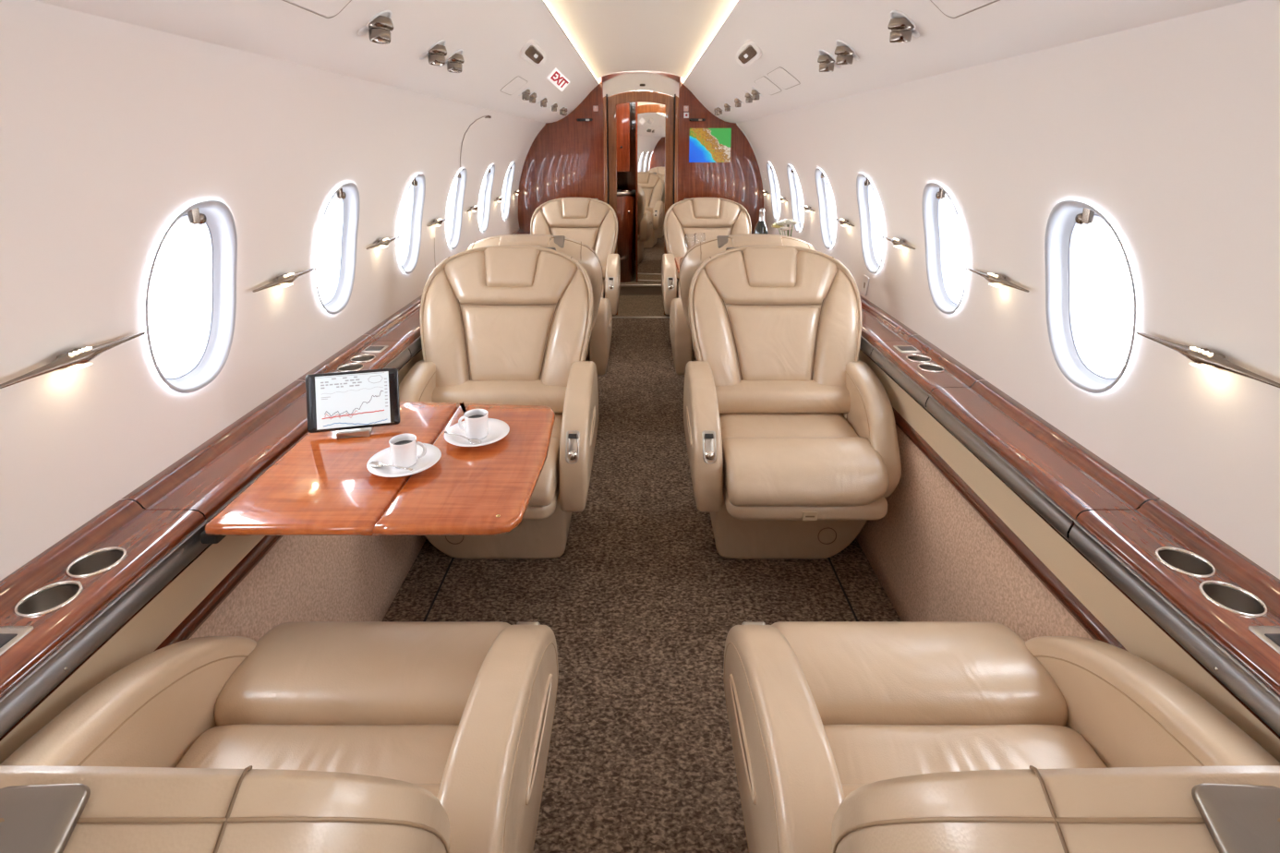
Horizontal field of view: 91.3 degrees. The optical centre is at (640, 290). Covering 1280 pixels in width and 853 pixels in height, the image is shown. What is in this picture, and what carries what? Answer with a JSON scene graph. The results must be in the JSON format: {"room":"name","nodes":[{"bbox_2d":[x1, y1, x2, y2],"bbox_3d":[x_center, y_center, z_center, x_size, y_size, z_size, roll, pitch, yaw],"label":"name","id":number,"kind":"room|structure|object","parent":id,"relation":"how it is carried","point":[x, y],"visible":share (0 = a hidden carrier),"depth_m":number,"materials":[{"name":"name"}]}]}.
{"room":"aircraft cabin","nodes":[
{"label":"aircraft cabin","id":0,"kind":"room"},
{"bbox_2d":[0,350,422,764],"bbox_3d":[-0.823,0.326,1.928,0.002,0.163,6.110,0,13,0],"label":"wall","id":1,"kind":"structure","parent":0,"point":[139,637],"depth_m":1.05,"materials":[{"name":"beige leather"}]},
{"bbox_2d":[0,0,545,580],"bbox_3d":[-0.835,-0.126,1.667,0.247,0.836,6.416,0,13,0],"label":"wall","id":2,"kind":"structure","parent":0,"point":[111,129],"depth_m":1.14,"materials":[{"name":"white plastic"}]},
{"bbox_2d":[0,331,145,388],"bbox_3d":[-0.921,0.111,1.023,0.034,0.034,0.286,0,13,0],"label":"wall lamp","id":3,"kind":"object","parent":2,"relation":"attached to","point":[78,358],"visible":1,"depth_m":1.01,"materials":[{"name":"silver metal"}]},
{"bbox_2d":[143,200,237,393],"bbox_3d":[-0.957,0.015,1.312,0.159,0.404,0.273,0,13,0],"label":"window","id":4,"kind":"structure","parent":2,"relation":"in","point":[206,230],"depth_m":1.40,"materials":[{"name":"grey plastic"}]},
{"bbox_2d":[0,229,530,741],"bbox_3d":[-0.877,0.252,1.934,0.175,0.104,6.055,0,13,0],"label":"ledge","id":5,"kind":"object","parent":2,"relation":"attached to","point":[57,609],"visible":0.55,"depth_m":1.05,"materials":[{"name":"brown wood"}]},
{"bbox_2d":[200,401,555,543],"bbox_3d":[-0.495,0.370,1.379,0.581,0.047,0.570,0,13,0],"label":"folding table","id":6,"kind":"object","parent":5,"relation":"attached to","point":[323,485],"visible":0.84,"depth_m":1.22,"materials":[{"name":"brown wood"}]},
{"bbox_2d":[336,427,372,439],"bbox_3d":[-0.669,0.297,1.468,0.070,0.063,0.102,-3,13,-14],"label":"tablet stand","id":7,"kind":"object","parent":6,"relation":"on","point":[358,432],"visible":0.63,"depth_m":1.43,"materials":[{"name":"silver metal"}]},
{"bbox_2d":[305,367,400,433],"bbox_3d":[-0.668,0.255,1.455,0.200,0.129,0.045,-3,13,-14],"label":"tablet","id":8,"kind":"object","parent":7,"relation":"on","point":[369,398],"visible":1,"depth_m":1.45,"materials":[{"name":"black"}]},
{"bbox_2d":[366,442,441,477],"bbox_3d":[-0.490,0.358,1.299,0.145,0.018,0.145,0,13,0],"label":"saucer","id":9,"kind":"object","parent":6,"relation":"on","point":[433,454],"visible":0.7,"depth_m":1.29,"materials":[{"name":"white ceramic"}]},
{"bbox_2d":[368,461,413,471],"bbox_3d":[-0.506,0.358,1.265,0.105,0.010,0.021,4,14,18],"label":"teaspoon","id":10,"kind":"object","parent":9,"relation":"on","point":[377,464],"visible":1,"depth_m":1.27,"materials":[{"name":"silver metal"}]},
{"bbox_2d":[368,461,383,467],"bbox_3d":[-0.540,0.357,1.276,0.033,0.006,0.021,4,14,18],"label":"bowl","id":11,"kind":"object","parent":10,"relation":"on","point":[378,464],"depth_m":1.28,"materials":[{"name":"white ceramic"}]},
{"bbox_2d":[388,434,426,469],"bbox_3d":[-0.485,0.334,1.291,0.064,0.054,0.054,6,14,24],"label":"coffee cup","id":12,"kind":"object","parent":9,"relation":"on","point":[403,447],"visible":0.97,"depth_m":1.28,"materials":[{"name":"white ceramic"}]},
{"bbox_2d":[444,418,509,446],"bbox_3d":[-0.372,0.329,1.423,0.145,0.018,0.145,0,13,0],"label":"saucer","id":13,"kind":"object","parent":6,"relation":"on","point":[498,429],"visible":0.73,"depth_m":1.42,"materials":[{"name":"white ceramic"}]},
{"bbox_2d":[444,431,481,444],"bbox_3d":[-0.398,0.328,1.392,0.105,0.010,0.021,7,15,27],"label":"teaspoon","id":14,"kind":"object","parent":13,"relation":"on","point":[471,440],"visible":1,"depth_m":1.38,"materials":[{"name":"silver metal"}]},
{"bbox_2d":[468,438,481,444],"bbox_3d":[-0.366,0.334,1.376,0.033,0.006,0.021,7,15,27],"label":"bowl","id":15,"kind":"object","parent":14,"relation":"on","point":[472,440],"depth_m":1.38,"materials":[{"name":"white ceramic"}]},
{"bbox_2d":[458,409,488,439],"bbox_3d":[-0.376,0.304,1.421,0.064,0.054,0.054,12,18,43],"label":"coffee cup","id":16,"kind":"object","parent":13,"relation":"on","point":[476,420],"visible":0.98,"depth_m":1.40,"materials":[{"name":"white ceramic"}]},
{"bbox_2d":[252,267,314,292],"bbox_3d":[-0.921,-0.028,1.627,0.034,0.034,0.286,0,13,0],"label":"wall lamp","id":17,"kind":"object","parent":2,"relation":"attached to","point":[284,280],"visible":1,"depth_m":1.61,"materials":[{"name":"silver metal"}]},
{"bbox_2d":[313,182,359,314],"bbox_3d":[-0.957,-0.126,1.925,0.159,0.404,0.273,0,13,0],"label":"window","id":18,"kind":"structure","parent":2,"relation":"in","point":[341,211],"depth_m":2.02,"materials":[{"name":"grey plastic"}]},
{"bbox_2d":[366,236,398,249],"bbox_3d":[-0.921,-0.170,2.244,0.034,0.034,0.286,0,13,0],"label":"wall lamp","id":19,"kind":"object","parent":2,"relation":"attached to","point":[383,243],"visible":1,"depth_m":2.23,"materials":[{"name":"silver metal"}]},
{"bbox_2d":[396,173,425,274],"bbox_3d":[-0.957,-0.268,2.538,0.159,0.404,0.273,0,13,0],"label":"window","id":20,"kind":"structure","parent":2,"relation":"in","point":[409,221],"depth_m":2.63,"materials":[{"name":"grey glass"}]},
{"bbox_2d":[427,217,447,226],"bbox_3d":[-0.921,-0.309,2.843,0.034,0.034,0.286,0,13,0],"label":"wall lamp","id":21,"kind":"object","parent":2,"relation":"attached to","point":[438,222],"visible":1,"depth_m":2.82,"materials":[{"name":"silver metal"}]},
{"bbox_2d":[445,168,467,249],"bbox_3d":[-0.957,-0.409,3.151,0.159,0.404,0.273,0,13,0],"label":"window","id":22,"kind":"structure","parent":2,"relation":"in","point":[456,196],"depth_m":3.25,"materials":[{"name":"grey"}]},
{"bbox_2d":[459,115,487,167],"bbox_3d":[-0.802,-0.697,2.927,0.151,0.244,0.172,0,13,0],"label":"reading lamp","id":23,"kind":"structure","parent":2,"relation":"attached to","point":[485,115],"depth_m":2.88,"materials":[{"name":"beige metal"}]},
{"bbox_2d":[478,164,495,232],"bbox_3d":[-0.957,-0.551,3.764,0.159,0.404,0.273,0,13,0],"label":"window","id":24,"kind":"structure","parent":2,"relation":"in","point":[485,196],"depth_m":3.87,"materials":[{"name":"grey"}]},
{"bbox_2d":[501,161,515,220],"bbox_3d":[-0.957,-0.692,4.377,0.159,0.404,0.273,0,13,0],"label":"window","id":25,"kind":"structure","parent":2,"relation":"in","point":[508,182],"depth_m":4.48,"materials":[{"name":"grey glass"}]},
{"bbox_2d":[189,534,426,641],"bbox_3d":[-0.786,0.678,2.009,0.064,0.496,6.110,0,13,0],"label":"wall","id":26,"kind":"structure","parent":0,"point":[302,578],"depth_m":1.54,"materials":[{"name":"beige carpet"}]},
{"bbox_2d":[153,535,283,652],"bbox_3d":[-0.817,0.421,1.950,0.011,0.036,6.110,0,13,0],"label":"trim","id":27,"kind":"structure","parent":26,"relation":"attached to","point":[206,608],"depth_m":1.21,"materials":[{"name":"brown"}]},
{"bbox_2d":[33,0,599,122],"bbox_3d":[-0.510,-0.710,1.689,0.403,0.291,6.110,0,13,0],"label":"ceiling","id":28,"kind":"structure","parent":0,"point":[491,34],"depth_m":1.47,"materials":[{"name":"white plastic"}]},
{"bbox_2d":[282,0,351,18],"bbox_3d":[-0.499,-0.479,0.910,0.103,0.090,0.396,0,13,0],"label":"ceiling hatch","id":29,"kind":"object","parent":28,"relation":"attached to","point":[329,8],"visible":1,"depth_m":1.06,"materials":[{"name":"white plastic"}]},
{"bbox_2d":[357,10,393,44],"bbox_3d":[-0.526,-0.525,1.244,0.055,0.061,0.068,12,18,43],"label":"air nozzle","id":30,"kind":"object","parent":28,"relation":"attached to","point":[379,28],"visible":0.98,"depth_m":1.23,"materials":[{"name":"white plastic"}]},
{"bbox_2d":[419,39,446,65],"bbox_3d":[-0.526,-0.605,1.590,0.055,0.061,0.068,12,18,43],"label":"air nozzle","id":31,"kind":"object","parent":28,"relation":"attached to","point":[436,54],"visible":0.98,"depth_m":1.58,"materials":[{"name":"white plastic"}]},
{"bbox_2d":[439,48,464,72],"bbox_3d":[-0.526,-0.641,1.746,0.055,0.061,0.068,12,18,43],"label":"air nozzle","id":32,"kind":"object","parent":28,"relation":"attached to","point":[454,61],"visible":0.92,"depth_m":1.73,"materials":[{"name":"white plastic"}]},
{"bbox_2d":[500,76,527,95],"bbox_3d":[-0.524,-0.846,2.591,0.077,0.058,0.236,0,13,0],"label":"ceiling hatch","id":33,"kind":"object","parent":28,"relation":"attached to","point":[517,82],"visible":1,"depth_m":2.58,"materials":[{"name":"white plastic"}]},
{"bbox_2d":[518,86,530,100],"bbox_3d":[-0.525,-0.889,2.828,0.044,0.057,0.056,11,17,40],"label":"air nozzle","id":34,"kind":"object","parent":28,"relation":"attached to","point":[525,93],"visible":0.97,"depth_m":2.82,"materials":[{"name":"white plastic"}]},
{"bbox_2d":[519,39,545,66],"bbox_3d":[-0.421,-0.900,2.306,0.124,0.137,0.170,6,14,24],"label":"fitting","id":35,"kind":"object","parent":28,"relation":"attached to","point":[531,52],"visible":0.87,"depth_m":2.28,"materials":[{"name":"white"}]},
{"bbox_2d":[529,90,536,103],"bbox_3d":[-0.525,-0.930,3.003,0.044,0.057,0.056,11,17,40],"label":"air nozzle","id":36,"kind":"object","parent":28,"relation":"attached to","point":[532,97],"visible":0.88,"depth_m":2.99,"materials":[{"name":"white plastic"}]},
{"bbox_2d":[537,96,547,107],"bbox_3d":[-0.525,-1.009,3.345,0.044,0.057,0.056,11,17,40],"label":"air nozzle","id":37,"kind":"object","parent":28,"relation":"attached to","point":[543,102],"visible":0.98,"depth_m":3.33,"materials":[{"name":"white plastic"}]},
{"bbox_2d":[546,67,569,91],"bbox_3d":[-0.403,-1.021,3.021,0.058,0.108,0.151,6,14,24],"label":"exit sign","id":38,"kind":"object","parent":28,"relation":"attached to","point":[556,78],"visible":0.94,"depth_m":3.01,"materials":[{"name":"white plastic"}]},
{"bbox_2d":[543,0,599,83],"bbox_3d":[-0.312,-0.849,1.657,0.008,0.006,6.090,0,13,0],"label":"light strip","id":39,"kind":"object","parent":28,"relation":"attached to","point":[544,0],"visible":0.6,"depth_m":2.58,"materials":[{"name":"beige"}]},
{"bbox_2d":[603,96,607,204],"bbox_3d":[-0.271,-0.624,4.895,0.025,1.714,0.100,0,13,0],"label":"wall","id":40,"kind":"structure","parent":0,"point":[605,97],"depth_m":4.75,"materials":[{"name":"brown wood"}]},
{"bbox_2d":[616,90,635,190],"bbox_3d":[0.000,-1.119,6.536,1.800,1.940,0.040,0,13,0],"label":"wall","id":41,"kind":"structure","parent":0,"point":[625,180],"depth_m":6.49,"materials":[{"name":"brown wood"}]},
{"bbox_2d":[545,0,736,79],"bbox_3d":[0.000,-0.887,1.648,0.676,0.088,6.110,0,13,0],"label":"ceiling","id":42,"kind":"structure","parent":0,"point":[611,36],"depth_m":2.89,"materials":[{"name":"white plastic"}]},
{"bbox_2d":[518,72,763,231],"bbox_3d":[0.000,-0.703,4.866,1.925,1.880,0.079,0,13,0],"label":"wall","id":43,"kind":"structure","parent":0,"point":[565,159],"depth_m":4.76,"materials":[{"name":"brown wood"}]},
{"bbox_2d":[517,123,545,228],"bbox_3d":[-0.840,-0.854,4.784,0.249,0.814,0.010,0,13,0],"label":"trim","id":44,"kind":"structure","parent":43,"relation":"attached to","point":[545,124],"depth_m":4.78,"materials":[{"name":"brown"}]},
{"bbox_2d":[605,90,676,314],"bbox_3d":[0.000,-0.657,4.944,0.504,1.757,0.040,0,13,0],"label":"door frame","id":45,"kind":"structure","parent":43,"relation":"in","point":[636,96],"depth_m":4.80,"materials":[{"name":"brown wood"}]},
{"bbox_2d":[688,128,731,162],"bbox_3d":[0.523,-1.097,4.733,0.312,0.252,0.008,0,13,0],"label":"screen","id":46,"kind":"object","parent":43,"relation":"attached to","point":[706,145],"visible":1,"depth_m":4.73,"materials":[{"name":"multicoloured"}]},
{"bbox_2d":[736,123,764,208],"bbox_3d":[0.840,-0.854,4.784,0.249,0.814,0.010,0,13,0],"label":"trim","id":47,"kind":"structure","parent":43,"relation":"attached to","point":[736,124],"depth_m":4.76,"materials":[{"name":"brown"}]},
{"bbox_2d":[603,71,677,80],"bbox_3d":[0.000,-1.850,5.479,1.720,0.040,1.690,0,13,0],"label":"ceiling","id":48,"kind":"structure","parent":0,"point":[610,76],"depth_m":4.93,"materials":[{"name":"white plastic"}]},
{"bbox_2d":[620,277,661,284],"bbox_3d":[0.000,-0.091,6.265,1.600,0.138,0.950,0,13,0],"label":"floor","id":49,"kind":"structure","parent":0,"point":[634,281],"depth_m":5.86,"materials":[{"name":"beige carpet"}]},
{"bbox_2d":[616,189,636,282],"bbox_3d":[-0.178,-0.525,5.939,0.288,0.852,0.367,0,13,0],"label":"base cabinet","id":50,"kind":"object","parent":49,"relation":"on","point":[625,198],"visible":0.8,"depth_m":5.80,"materials":[{"name":"brown wood"}]},
{"bbox_2d":[616,190,635,195],"bbox_3d":[-0.178,-0.912,5.850,0.288,0.031,0.367,0,13,0],"label":"countertop","id":51,"kind":"structure","parent":50,"relation":"on","point":[619,193],"depth_m":5.70,"materials":[{"name":"black metal"}]},
{"bbox_2d":[619,287,662,295],"bbox_3d":[0.000,0.006,5.796,0.600,0.080,0.012,0,13,0],"label":"trim","id":52,"kind":"structure","parent":49,"relation":"attached to","point":[624,291],"depth_m":5.79,"materials":[{"name":"brown wood"}]},
{"bbox_2d":[620,284,661,287],"bbox_3d":[0.000,-0.042,5.781,0.600,0.021,0.025,0,13,0],"label":"trim","id":53,"kind":"structure","parent":49,"relation":"attached to","point":[621,285],"depth_m":5.77,"materials":[{"name":"silver metal"}]},
{"bbox_2d":[382,295,901,852],"bbox_3d":[0.000,0.841,2.447,1.600,0.041,6.930,0,13,0],"label":"floor","id":54,"kind":"structure","parent":0,"point":[641,604],"depth_m":1.87,"materials":[{"name":"brown carpet"}]},
{"bbox_2d":[0,621,558,852],"bbox_3d":[-0.475,0.688,0.817,0.651,0.993,0.908,0,13,0],"label":"seat","id":55,"kind":"object","parent":54,"relation":"on","point":[304,737],"visible":1,"depth_m":0.88,"materials":[{"name":"beige leather"}]},
{"bbox_2d":[174,724,458,784],"bbox_3d":[-0.485,0.769,0.906,0.464,0.105,0.260,0,13,0],"label":"seat cushion","id":56,"kind":"object","parent":55,"relation":"on","point":[410,754],"depth_m":0.96,"materials":[{"name":"beige leather"}]},
{"bbox_2d":[423,557,454,621],"bbox_3d":[-0.630,1.246,0.601,0.006,0.004,3.110,0,13,0],"label":"trim","id":57,"kind":"structure","parent":54,"relation":"on","point":[452,561],"depth_m":1.94,"materials":[{"name":"black metal"}]},
{"bbox_2d":[398,245,598,559],"bbox_3d":[-0.475,0.385,2.142,0.652,0.987,0.854,0,13,0],"label":"seat","id":58,"kind":"object","parent":54,"relation":"on","point":[500,324],"visible":0.66,"depth_m":2.21,"materials":[{"name":"beige leather"}]},
{"bbox_2d":[551,413,562,440],"bbox_3d":[-0.485,0.487,2.124,0.464,0.105,0.260,0,13,0],"label":"seat cushion","id":59,"kind":"object","parent":58,"relation":"on","point":[556,433],"depth_m":2.08,"materials":[{"name":"beige leather"}]},
{"bbox_2d":[466,234,612,375],"bbox_3d":[-0.475,0.169,3.077,0.652,0.987,0.853,0,13,0],"label":"seat","id":60,"kind":"object","parent":54,"relation":"on","point":[601,332],"visible":0.21,"depth_m":2.70,"materials":[{"name":"beige leather"}]},
{"bbox_2d":[530,197,620,314],"bbox_3d":[-0.465,-0.118,4.324,0.652,0.987,0.854,0,13,0],"label":"seat","id":61,"kind":"object","parent":54,"relation":"on","point":[593,223],"visible":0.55,"depth_m":4.45,"materials":[{"name":"beige leather"}]},
{"bbox_2d":[612,316,669,318],"bbox_3d":[0.000,0.218,5.042,0.540,0.006,0.032,0,13,0],"label":"trim","id":62,"kind":"structure","parent":54,"relation":"attached to","point":[612,317],"depth_m":5.03,"materials":[{"name":"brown metal"}]},
{"bbox_2d":[661,197,751,314],"bbox_3d":[0.465,-0.118,4.324,0.652,0.987,0.853,0,13,0],"label":"seat","id":63,"kind":"object","parent":54,"relation":"on","point":[714,217],"visible":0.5,"depth_m":4.46,"materials":[{"name":"beige leather"}]},
{"bbox_2d":[669,234,815,375],"bbox_3d":[0.475,0.169,3.077,0.652,0.987,0.854,0,13,0],"label":"seat","id":64,"kind":"object","parent":54,"relation":"on","point":[680,332],"visible":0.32,"depth_m":2.70,"materials":[{"name":"beige leather"}]},
{"bbox_2d":[683,245,901,559],"bbox_3d":[0.475,0.385,2.142,0.652,0.987,0.853,0,13,0],"label":"seat","id":65,"kind":"object","parent":54,"relation":"on","point":[791,437],"visible":1,"depth_m":2.09,"materials":[{"name":"beige leather"}]},
{"bbox_2d":[719,413,858,440],"bbox_3d":[0.485,0.487,2.124,0.464,0.105,0.260,0,13,0],"label":"seat cushion","id":66,"kind":"object","parent":65,"relation":"on","point":[731,425],"depth_m":2.07,"materials":[{"name":"beige leather"}]},
{"bbox_2d":[827,557,857,621],"bbox_3d":[0.630,1.246,0.601,0.006,0.004,3.110,0,13,0],"label":"trim","id":67,"kind":"structure","parent":54,"relation":"attached to","point":[829,561],"depth_m":1.94,"materials":[{"name":"black"}]},
{"bbox_2d":[723,621,1279,852],"bbox_3d":[0.475,0.688,0.817,0.651,0.993,0.908,0,13,0],"label":"seat","id":68,"kind":"object","parent":54,"relation":"on","point":[848,737],"visible":1,"depth_m":0.89,"materials":[{"name":"beige leather"}]},
{"bbox_2d":[823,724,1107,784],"bbox_3d":[0.485,0.769,0.906,0.464,0.105,0.260,0,13,0],"label":"seat cushion","id":69,"kind":"object","parent":68,"relation":"on","point":[862,754],"depth_m":0.96,"materials":[{"name":"beige leather"}]},
{"bbox_2d":[674,96,678,204],"bbox_3d":[0.271,-0.624,4.895,0.025,1.714,0.100,0,13,0],"label":"wall","id":70,"kind":"structure","parent":0,"point":[676,97],"depth_m":4.75,"materials":[{"name":"brown wood"}]},
{"bbox_2d":[682,0,1248,122],"bbox_3d":[0.510,-0.710,1.689,0.403,0.291,6.110,0,13,0],"label":"ceiling","id":71,"kind":"structure","parent":0,"point":[790,34],"depth_m":1.47,"materials":[{"name":"white plastic"}]},
{"bbox_2d":[682,0,737,83],"bbox_3d":[0.312,-0.849,1.657,0.008,0.006,6.090,0,13,0],"label":"light strip","id":72,"kind":"object","parent":71,"relation":"attached to","point":[736,0],"visible":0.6,"depth_m":2.60,"materials":[{"name":"beige"}]},
{"bbox_2d":[734,96,744,107],"bbox_3d":[0.525,-1.010,3.353,0.044,0.057,0.056,11,17,39],"label":"air nozzle","id":73,"kind":"object","parent":71,"relation":"attached to","point":[737,101],"visible":0.97,"depth_m":3.34,"materials":[{"name":"white plastic"}]},
{"bbox_2d":[736,39,761,66],"bbox_3d":[0.421,-0.900,2.306,0.121,0.137,0.177,-4,14,-18],"label":"fitting","id":74,"kind":"object","parent":71,"relation":"attached to","point":[750,52],"visible":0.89,"depth_m":2.28,"materials":[{"name":"white"}]},
{"bbox_2d":[745,90,752,102],"bbox_3d":[0.525,-0.932,3.012,0.044,0.057,0.056,11,17,39],"label":"air nozzle","id":75,"kind":"object","parent":71,"relation":"attached to","point":[748,96],"visible":0.82,"depth_m":3.00,"materials":[{"name":"white plastic"}]},
{"bbox_2d":[750,86,762,100],"bbox_3d":[0.525,-0.891,2.837,0.044,0.057,0.056,11,17,39],"label":"air nozzle","id":76,"kind":"object","parent":71,"relation":"attached to","point":[755,93],"visible":0.98,"depth_m":2.82,"materials":[{"name":"white plastic"}]},
{"bbox_2d":[754,76,781,95],"bbox_3d":[0.524,-0.846,2.591,0.077,0.058,0.236,0,13,0],"label":"ceiling hatch","id":77,"kind":"object","parent":71,"relation":"attached to","point":[763,82],"visible":1,"depth_m":2.58,"materials":[{"name":"white plastic"}]},
{"bbox_2d":[767,66,800,89],"bbox_3d":[0.524,-0.781,2.308,0.077,0.058,0.256,0,13,0],"label":"ceiling hatch","id":78,"kind":"object","parent":71,"relation":"attached to","point":[779,75],"visible":1,"depth_m":2.29,"materials":[{"name":"white plastic"}]},
{"bbox_2d":[817,48,840,72],"bbox_3d":[0.526,-0.643,1.755,0.055,0.061,0.068,12,18,43],"label":"air nozzle","id":79,"kind":"object","parent":71,"relation":"attached to","point":[827,62],"visible":0.94,"depth_m":1.74,"materials":[{"name":"silver metal"}]},
{"bbox_2d":[834,39,859,64],"bbox_3d":[0.526,-0.607,1.599,0.055,0.061,0.068,12,18,43],"label":"air nozzle","id":80,"kind":"object","parent":71,"relation":"attached to","point":[846,54],"visible":0.97,"depth_m":1.58,"materials":[{"name":"silver metal"}]},
{"bbox_2d":[887,10,919,42],"bbox_3d":[0.526,-0.527,1.253,0.055,0.061,0.068,12,18,43],"label":"air nozzle","id":81,"kind":"object","parent":71,"relation":"attached to","point":[902,29],"visible":0.97,"depth_m":1.24,"materials":[{"name":"silver metal"}]},
{"bbox_2d":[929,0,1000,18],"bbox_3d":[0.499,-0.479,0.910,0.103,0.090,0.396,0,13,0],"label":"ceiling hatch","id":82,"kind":"object","parent":71,"relation":"attached to","point":[953,8],"visible":1,"depth_m":1.06,"materials":[{"name":"white plastic"}]},
{"bbox_2d":[856,424,1092,641],"bbox_3d":[0.790,0.678,2.009,0.064,0.495,6.110,0,13,0],"label":"wall","id":83,"kind":"structure","parent":0,"point":[934,557],"depth_m":1.64,"materials":[{"name":"beige carpet"}]},
{"bbox_2d":[892,407,1128,652],"bbox_3d":[0.817,0.421,1.950,0.011,0.036,6.110,0,13,0],"label":"trim","id":84,"kind":"structure","parent":83,"relation":"attached to","point":[1075,608],"depth_m":1.35,"materials":[{"name":"brown"}]},
{"bbox_2d":[736,0,1279,579],"bbox_3d":[0.835,-0.126,1.667,0.247,0.836,6.416,0,13,0],"label":"wall","id":85,"kind":"structure","parent":0,"point":[1169,129],"depth_m":1.14,"materials":[{"name":"white plastic"}]},
{"bbox_2d":[766,161,780,220],"bbox_3d":[0.957,-0.692,4.377,0.159,0.404,0.273,0,13,0],"label":"window","id":86,"kind":"structure","parent":85,"relation":"in","point":[773,182],"depth_m":4.48,"materials":[{"name":"white glass"}]},
{"bbox_2d":[786,164,803,232],"bbox_3d":[0.957,-0.551,3.764,0.159,0.404,0.273,0,13,0],"label":"window","id":87,"kind":"structure","parent":85,"relation":"in","point":[796,196],"depth_m":3.86,"materials":[{"name":"white"}]},
{"bbox_2d":[814,168,836,249],"bbox_3d":[0.957,-0.409,3.151,0.159,0.404,0.273,0,13,0],"label":"window","id":88,"kind":"structure","parent":85,"relation":"in","point":[826,201],"depth_m":3.25,"materials":[{"name":"grey glass"}]},
{"bbox_2d":[833,217,854,226],"bbox_3d":[0.921,-0.309,2.843,0.034,0.034,0.286,0,13,0],"label":"wall lamp","id":89,"kind":"object","parent":85,"relation":"attached to","point":[843,222],"visible":1,"depth_m":2.82,"materials":[{"name":"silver metal"}]},
{"bbox_2d":[860,275,869,295],"bbox_3d":[0.948,-0.021,2.648,0.010,0.080,0.056,0,13,0],"label":"wall socket","id":90,"kind":"object","parent":85,"relation":"attached to","point":[865,279],"visible":1,"depth_m":2.64,"materials":[{"name":"white plastic"}]},
{"bbox_2d":[856,173,885,274],"bbox_3d":[0.957,-0.268,2.538,0.159,0.404,0.273,0,13,0],"label":"window","id":91,"kind":"structure","parent":85,"relation":"in","point":[872,221],"depth_m":2.63,"materials":[{"name":"grey glass"}]},
{"bbox_2d":[882,236,915,249],"bbox_3d":[0.921,-0.170,2.244,0.034,0.034,0.286,0,13,0],"label":"wall lamp","id":92,"kind":"object","parent":85,"relation":"attached to","point":[898,243],"visible":1,"depth_m":2.23,"materials":[{"name":"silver metal"}]},
{"bbox_2d":[922,182,968,314],"bbox_3d":[0.957,-0.126,1.925,0.159,0.404,0.273,0,13,0],"label":"window","id":93,"kind":"structure","parent":85,"relation":"in","point":[940,211],"depth_m":2.02,"materials":[{"name":"grey"}]},
{"bbox_2d":[966,267,1029,292],"bbox_3d":[0.921,-0.028,1.627,0.034,0.034,0.286,0,13,0],"label":"wall lamp","id":94,"kind":"object","parent":85,"relation":"attached to","point":[996,280],"visible":1,"depth_m":1.61,"materials":[{"name":"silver metal"}]},
{"bbox_2d":[751,231,1279,739],"bbox_3d":[0.877,0.252,1.934,0.175,0.104,6.055,0,13,0],"label":"ledge","id":95,"kind":"object","parent":85,"relation":"attached to","point":[1216,604],"visible":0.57,"depth_m":1.11,"materials":[{"name":"brown wood"}]},
{"bbox_2d":[674,255,684,273],"bbox_3d":[0.494,-0.138,3.673,0.579,0.044,0.500,0,13,0],"label":"folding table","id":96,"kind":"object","parent":95,"relation":"attached to","point":[678,259],"visible":0.12,"depth_m":3.72,"materials":[{"name":"brown wood"}]},
{"bbox_2d":[753,208,768,234],"bbox_3d":[0.722,-0.338,3.760,0.087,0.304,0.087,0,13,0],"label":"champagne bottle","id":97,"kind":"object","parent":96,"relation":"on","point":[761,228],"visible":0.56,"depth_m":3.72,"materials":[{"name":"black glass"}]},
{"bbox_2d":[771,218,799,236],"bbox_3d":[0.848,-0.301,3.673,0.169,0.234,0.201,0,13,0],"label":"flower arrangement","id":98,"kind":"object","parent":95,"relation":"on","point":[779,225],"visible":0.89,"depth_m":3.64,"materials":[{"name":"white plant"}]},
{"bbox_2d":[1044,200,1138,393],"bbox_3d":[0.957,0.015,1.312,0.159,0.404,0.273,0,13,0],"label":"window","id":99,"kind":"structure","parent":85,"relation":"in","point":[1075,230],"depth_m":1.40,"materials":[{"name":"grey plastic"}]},
{"bbox_2d":[1135,331,1279,388],"bbox_3d":[0.921,0.111,1.023,0.034,0.034,0.286,0,13,0],"label":"wall lamp","id":100,"kind":"object","parent":85,"relation":"attached to","point":[1203,358],"visible":1,"depth_m":1.01,"materials":[{"name":"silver metal"}]},
{"bbox_2d":[858,350,1279,762],"bbox_3d":[0.823,0.326,1.928,0.002,0.163,6.110,0,13,0],"label":"wall","id":101,"kind":"structure","parent":0,"point":[1141,637],"depth_m":1.18,"materials":[{"name":"beige leather"}]},
{"bbox_3d":[-0.320,-0.915,5.741,0.040,1.900,1.600,0,13,0],"label":"wall","id":102,"kind":"structure","parent":0,"visible":0},
{"bbox_2d":[615,93,630,171],"bbox_3d":[-0.198,-1.468,5.782,0.195,0.720,0.432,0,13,0],"label":"upper cabinet","id":103,"kind":"object","parent":102,"relation":"attached to","point":[623,110],"visible":0.48,"depth_m":5.60,"materials":[{"name":"brown wood"}]},
{"bbox_3d":[0.320,-0.915,5.741,0.040,1.900,1.600,0,13,0],"label":"wall","id":104,"kind":"structure","parent":0,"visible":0},
{"bbox_2d":[635,90,665,282],"bbox_3d":[0.122,-0.947,5.680,0.337,1.790,0.036,1,13,4],"label":"mirror door","id":105,"kind":"structure","parent":104,"relation":"in","point":[649,116],"depth_m":5.68,"materials":[{"name":"clear glass"}]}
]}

